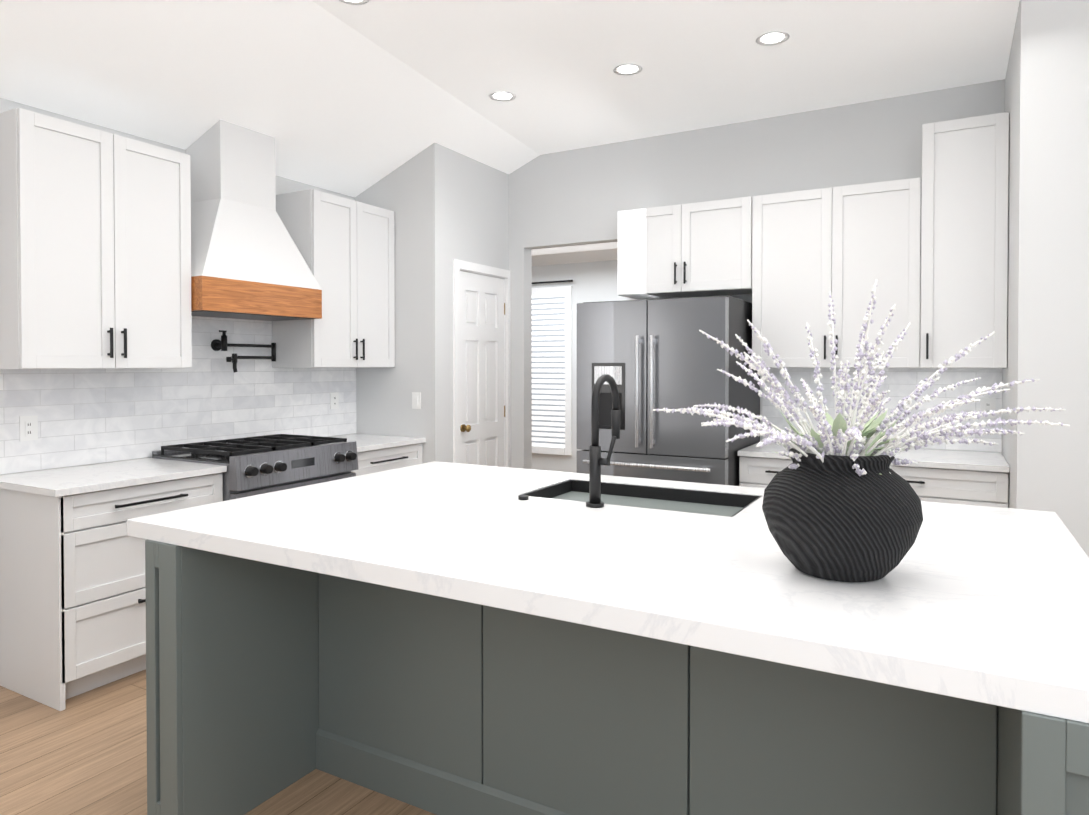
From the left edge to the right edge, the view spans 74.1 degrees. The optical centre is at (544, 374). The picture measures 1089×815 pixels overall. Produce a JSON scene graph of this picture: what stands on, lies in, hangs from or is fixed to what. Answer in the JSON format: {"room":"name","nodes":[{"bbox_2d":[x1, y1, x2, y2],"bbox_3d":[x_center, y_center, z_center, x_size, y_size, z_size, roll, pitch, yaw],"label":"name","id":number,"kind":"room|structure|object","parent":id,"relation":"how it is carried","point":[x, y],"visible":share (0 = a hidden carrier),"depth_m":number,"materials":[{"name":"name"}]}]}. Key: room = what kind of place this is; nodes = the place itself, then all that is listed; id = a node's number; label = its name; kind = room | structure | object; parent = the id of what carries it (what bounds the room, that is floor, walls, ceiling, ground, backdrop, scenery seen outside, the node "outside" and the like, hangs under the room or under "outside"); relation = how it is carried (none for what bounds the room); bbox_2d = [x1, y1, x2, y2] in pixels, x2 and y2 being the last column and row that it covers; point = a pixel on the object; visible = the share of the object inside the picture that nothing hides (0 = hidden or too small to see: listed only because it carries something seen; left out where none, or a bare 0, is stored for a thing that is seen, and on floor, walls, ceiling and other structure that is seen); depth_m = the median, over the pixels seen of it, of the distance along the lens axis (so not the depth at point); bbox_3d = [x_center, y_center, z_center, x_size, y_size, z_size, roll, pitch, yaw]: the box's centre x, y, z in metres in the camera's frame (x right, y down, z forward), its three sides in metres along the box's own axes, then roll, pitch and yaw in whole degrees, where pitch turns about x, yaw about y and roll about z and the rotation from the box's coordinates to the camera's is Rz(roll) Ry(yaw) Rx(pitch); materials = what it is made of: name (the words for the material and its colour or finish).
{"room":"kitchen","nodes":[
{"label":"kitchen","id":0,"kind":"room"},
{"bbox_2d":[0,97,354,474],"bbox_3d":[-3.280,-0.319,2.033,0.140,3.420,9.660,0,1,29],"label":"wall","id":1,"kind":"structure","parent":0,"point":[284,185],"depth_m":3.86,"materials":[{"name":"white paint"}]},
{"bbox_2d":[0,108,191,368],"bbox_3d":[-2.162,-0.579,3.461,0.408,1.100,0.790,0,1,29],"label":"upper cabinet","id":2,"kind":"object","parent":1,"relation":"attached to","point":[95,248],"visible":1,"depth_m":3.29,"materials":[{"name":"white paint"}]},
{"bbox_2d":[0,316,355,474],"bbox_3d":[-2.269,-0.040,3.693,0.008,0.984,3.639,0,1,29],"label":"tile backsplash","id":3,"kind":"structure","parent":1,"relation":"attached to","point":[89,416],"depth_m":4.04,"materials":[{"name":"tile"}]},
{"bbox_2d":[19,415,37,440],"bbox_3d":[-2.427,0.253,3.397,0.008,0.116,0.075,0,1,29],"label":"electrical outlet","id":4,"kind":"object","parent":3,"relation":"attached to","point":[28,427],"visible":1,"depth_m":3.39,"materials":[{"name":"white plastic"}]},
{"bbox_2d":[211,330,275,372],"bbox_3d":[-1.806,-0.137,4.382,0.124,0.246,0.403,0,1,29],"label":"pot filler","id":5,"kind":"object","parent":3,"relation":"attached to","point":[218,345],"visible":1,"depth_m":4.27,"materials":[{"name":"black metal"}]},
{"bbox_2d":[330,392,338,408],"bbox_3d":[-1.480,0.184,5.089,0.008,0.116,0.075,0,1,29],"label":"electrical outlet","id":6,"kind":"object","parent":3,"relation":"attached to","point":[334,400],"visible":1,"depth_m":5.09,"materials":[{"name":"white plastic"}]},
{"bbox_2d":[186,119,321,320],"bbox_3d":[-1.748,-0.866,4.147,0.445,1.064,0.808,0,1,29],"label":"range hood","id":7,"kind":"object","parent":1,"relation":"attached to","point":[248,262],"visible":0.81,"depth_m":4.03,"materials":[{"name":"white paint"}]},
{"bbox_2d":[272,189,394,367],"bbox_3d":[-1.387,-0.598,4.847,0.408,1.100,0.747,0,1,29],"label":"upper cabinet","id":8,"kind":"object","parent":1,"relation":"attached to","point":[345,246],"visible":0.96,"depth_m":4.66,"materials":[{"name":"white paint"}]},
{"bbox_2d":[0,669,435,814],"bbox_3d":[-0.379,1.433,2.635,12.500,0.100,13.500,0,1,29],"label":"floor","id":9,"kind":"structure","parent":0,"point":[84,753],"depth_m":2.54,"materials":[{"name":"brown wood"}]},
{"bbox_2d":[0,458,226,710],"bbox_3d":[-2.058,0.915,3.416,0.653,0.915,0.793,0,1,29],"label":"base cabinet","id":10,"kind":"object","parent":9,"relation":"on","point":[72,594],"visible":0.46,"depth_m":3.10,"materials":[{"name":"white paint"}]},
{"bbox_2d":[152,434,357,500],"bbox_3d":[-1.598,0.873,4.099,0.736,0.979,0.840,0,1,29],"label":"range cooker","id":11,"kind":"object","parent":9,"relation":"on","point":[256,465],"visible":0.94,"depth_m":3.89,"materials":[{"name":"silver metal"}]},
{"bbox_2d":[329,434,425,475],"bbox_3d":[-1.274,0.895,4.819,0.653,0.915,0.722,0,1,29],"label":"base cabinet","id":12,"kind":"object","parent":9,"relation":"on","point":[377,453],"visible":0.23,"depth_m":4.73,"materials":[{"name":"white paint"}]},
{"bbox_2d":[137,489,1088,814],"bbox_3d":[0.202,0.939,2.232,2.332,0.900,1.507,0,1,29],"label":"kitchen island","id":13,"kind":"object","parent":9,"relation":"on","point":[435,637],"depth_m":2.09,"materials":[{"name":"grey paint"}]},
{"bbox_2d":[127,477,1088,712],"bbox_3d":[0.039,0.467,1.993,2.475,0.050,0.930,0,1,29],"label":"island countertop","id":14,"kind":"structure","parent":13,"relation":"on","point":[991,618],"depth_m":1.62,"materials":[{"name":"white stone"}]},
{"bbox_2d":[518,374,620,507],"bbox_3d":[0.113,0.216,2.508,0.364,0.436,0.217,0,1,29],"label":"faucet","id":15,"kind":"object","parent":14,"relation":"on","point":[596,461],"visible":1,"depth_m":2.38,"materials":[{"name":"black metal"}]},
{"bbox_2d":[653,280,1069,581],"bbox_3d":[0.671,0.121,1.619,0.848,0.650,0.873,0,1,29],"label":"vase","id":16,"kind":"object","parent":14,"relation":"on","point":[841,501],"visible":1,"depth_m":1.54,"materials":[{"name":"black ceramic"}]},
{"bbox_2d":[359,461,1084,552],"bbox_3d":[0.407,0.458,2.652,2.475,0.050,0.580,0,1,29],"label":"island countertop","id":17,"kind":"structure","parent":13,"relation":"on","point":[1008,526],"depth_m":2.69,"materials":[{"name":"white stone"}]},
{"bbox_2d":[577,296,759,485],"bbox_3d":[0.803,0.451,4.609,0.925,1.810,0.934,0,1,29],"label":"fridge","id":18,"kind":"object","parent":9,"relation":"on","point":[648,355],"visible":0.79,"depth_m":4.22,"materials":[{"name":"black metal"}]},
{"bbox_2d":[738,441,1009,507],"bbox_3d":[1.873,0.904,4.187,1.342,0.915,0.653,0,1,29],"label":"base cabinet","id":19,"kind":"object","parent":9,"relation":"on","point":[976,478],"visible":0.27,"depth_m":3.77,"materials":[{"name":"white paint"}]},
{"bbox_2d":[355,142,508,463],"bbox_3d":[-0.834,-0.367,5.517,0.730,3.420,0.950,0,1,29],"label":"wall","id":20,"kind":"structure","parent":0,"point":[446,205],"depth_m":5.05,"materials":[{"name":"white paint"}]},
{"bbox_2d":[412,392,420,408],"bbox_3d":[-0.889,0.180,5.005,0.075,0.116,0.009,0,1,29],"label":"light switch","id":21,"kind":"object","parent":20,"relation":"attached to","point":[416,400],"visible":1,"depth_m":5.00,"materials":[{"name":"white plastic"}]},
{"bbox_2d":[453,259,510,466],"bbox_3d":[-0.481,0.261,5.444,0.164,2.166,0.743,0,1,29],"label":"pantry door","id":22,"kind":"structure","parent":20,"relation":"in","point":[481,376],"depth_m":5.43,"materials":[{"name":"white wood"}]},
{"bbox_2d":[0,0,1019,196],"bbox_3d":[0.400,-1.589,-0.041,8.570,0.849,9.660,0,1,29],"label":"ceiling","id":23,"kind":"structure","parent":0,"point":[337,96],"depth_m":3.79,"materials":[{"name":"white paint"}]},
{"bbox_2d":[338,0,369,4],"bbox_3d":[-0.883,-1.737,3.309,0.164,0.006,0.164,0,1,29],"label":"recessed light","id":24,"kind":"object","parent":23,"relation":"in","point":[355,2],"visible":1,"depth_m":3.36,"materials":[{"name":"white"}]},
{"bbox_2d":[489,91,515,100],"bbox_3d":[-0.258,-1.716,4.449,0.164,0.006,0.164,0,1,29],"label":"recessed light","id":25,"kind":"object","parent":23,"relation":"in","point":[501,96],"visible":1,"depth_m":4.46,"materials":[{"name":"white"}]},
{"bbox_2d":[613,64,641,75],"bbox_3d":[0.467,-1.711,4.044,0.164,0.006,0.164,0,1,29],"label":"recessed light","id":26,"kind":"object","parent":23,"relation":"in","point":[627,69],"visible":1,"depth_m":4.05,"materials":[{"name":"white"}]},
{"bbox_2d":[756,31,789,45],"bbox_3d":[1.156,-1.706,3.659,0.164,0.006,0.164,0,1,29],"label":"recessed light","id":27,"kind":"object","parent":23,"relation":"in","point":[772,38],"visible":1,"depth_m":3.66,"materials":[{"name":"white"}]},
{"bbox_2d":[532,242,617,254],"bbox_3d":[0.530,-1.426,6.888,9.340,0.100,2.560,0,1,29],"label":"ceiling","id":28,"kind":"structure","parent":0,"point":[601,246],"depth_m":7.96,"materials":[{"name":"white paint"}]},
{"bbox_2d":[532,260,628,472],"bbox_3d":[1.125,-0.140,7.971,9.340,2.900,0.120,0,1,29],"label":"wall","id":29,"kind":"structure","parent":0,"point":[596,281],"depth_m":8.31,"materials":[{"name":"white paint"}]},
{"bbox_2d":[532,293,564,447],"bbox_3d":[-0.205,-0.050,8.637,1.030,1.800,0.013,0,1,29],"label":"window blind","id":30,"kind":"object","parent":29,"relation":"attached to","point":[548,370],"visible":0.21,"depth_m":8.49,"materials":[{"name":"white plastic"}]},
{"bbox_2d":[532,280,572,283],"bbox_3d":[-0.221,-1.079,8.593,1.270,0.023,0.080,0,1,29],"label":"rail","id":31,"kind":"object","parent":29,"relation":"attached to","point":[560,281],"visible":0.46,"depth_m":8.37,"materials":[{"name":"black metal"}]},
{"bbox_2d":[532,248,617,454],"bbox_3d":[1.069,-0.224,7.869,9.100,2.330,0.110,0,1,29],"label":"trim","id":32,"kind":"structure","parent":29,"relation":"attached to","point":[577,257],"depth_m":8.25,"materials":[{"name":"white wood"}]},
{"bbox_2d":[509,79,1004,468],"bbox_3d":[0.932,-0.361,5.143,4.180,3.420,0.120,0,1,29],"label":"wall","id":33,"kind":"structure","parent":0,"point":[578,197],"depth_m":4.99,"materials":[{"name":"white paint"}]},
{"bbox_2d":[617,196,752,298],"bbox_3d":[0.966,-0.822,4.816,0.900,0.570,0.398,0,1,29],"label":"upper cabinet","id":34,"kind":"object","parent":33,"relation":"attached to","point":[698,249],"visible":1,"depth_m":4.66,"materials":[{"name":"white paint"}]},
{"bbox_2d":[752,177,921,367],"bbox_3d":[1.764,-0.571,4.374,0.925,1.060,0.398,0,1,29],"label":"upper cabinet","id":35,"kind":"object","parent":33,"relation":"attached to","point":[848,246],"visible":0.92,"depth_m":4.21,"materials":[{"name":"white paint"}]},
{"bbox_2d":[762,368,1001,452],"bbox_3d":[2.033,0.200,4.461,1.344,0.483,0.008,0,1,29],"label":"tile backsplash","id":36,"kind":"structure","parent":33,"relation":"attached to","point":[900,383],"depth_m":4.34,"materials":[{"name":"tile"}]},
{"bbox_2d":[980,398,995,417],"bbox_3d":[2.555,0.192,4.159,0.075,0.116,0.008,0,1,29],"label":"outlet","id":37,"kind":"object","parent":36,"relation":"attached to","point":[987,405],"visible":0.83,"depth_m":4.16,"materials":[{"name":"white plastic"}]},
{"bbox_2d":[920,112,1008,367],"bbox_3d":[2.332,-0.704,4.023,0.404,1.335,0.453,0,1,29],"label":"upper cabinet","id":38,"kind":"object","parent":33,"relation":"attached to","point":[964,229],"visible":1,"depth_m":3.86,"materials":[{"name":"white paint"}]},
{"bbox_2d":[1002,33,1013,507],"bbox_3d":[2.458,-0.342,3.712,0.120,3.420,0.890,0,1,29],"label":"wall","id":39,"kind":"structure","parent":0,"point":[1009,78],"depth_m":3.75,"materials":[{"name":"white paint"}]},
{"bbox_2d":[1010,0,1088,556],"bbox_3d":[4.052,-0.321,2.208,4.370,3.420,0.120,0,1,29],"label":"wall","id":40,"kind":"structure","parent":0,"point":[1047,91],"depth_m":3.16,"materials":[{"name":"white paint"}]}
]}

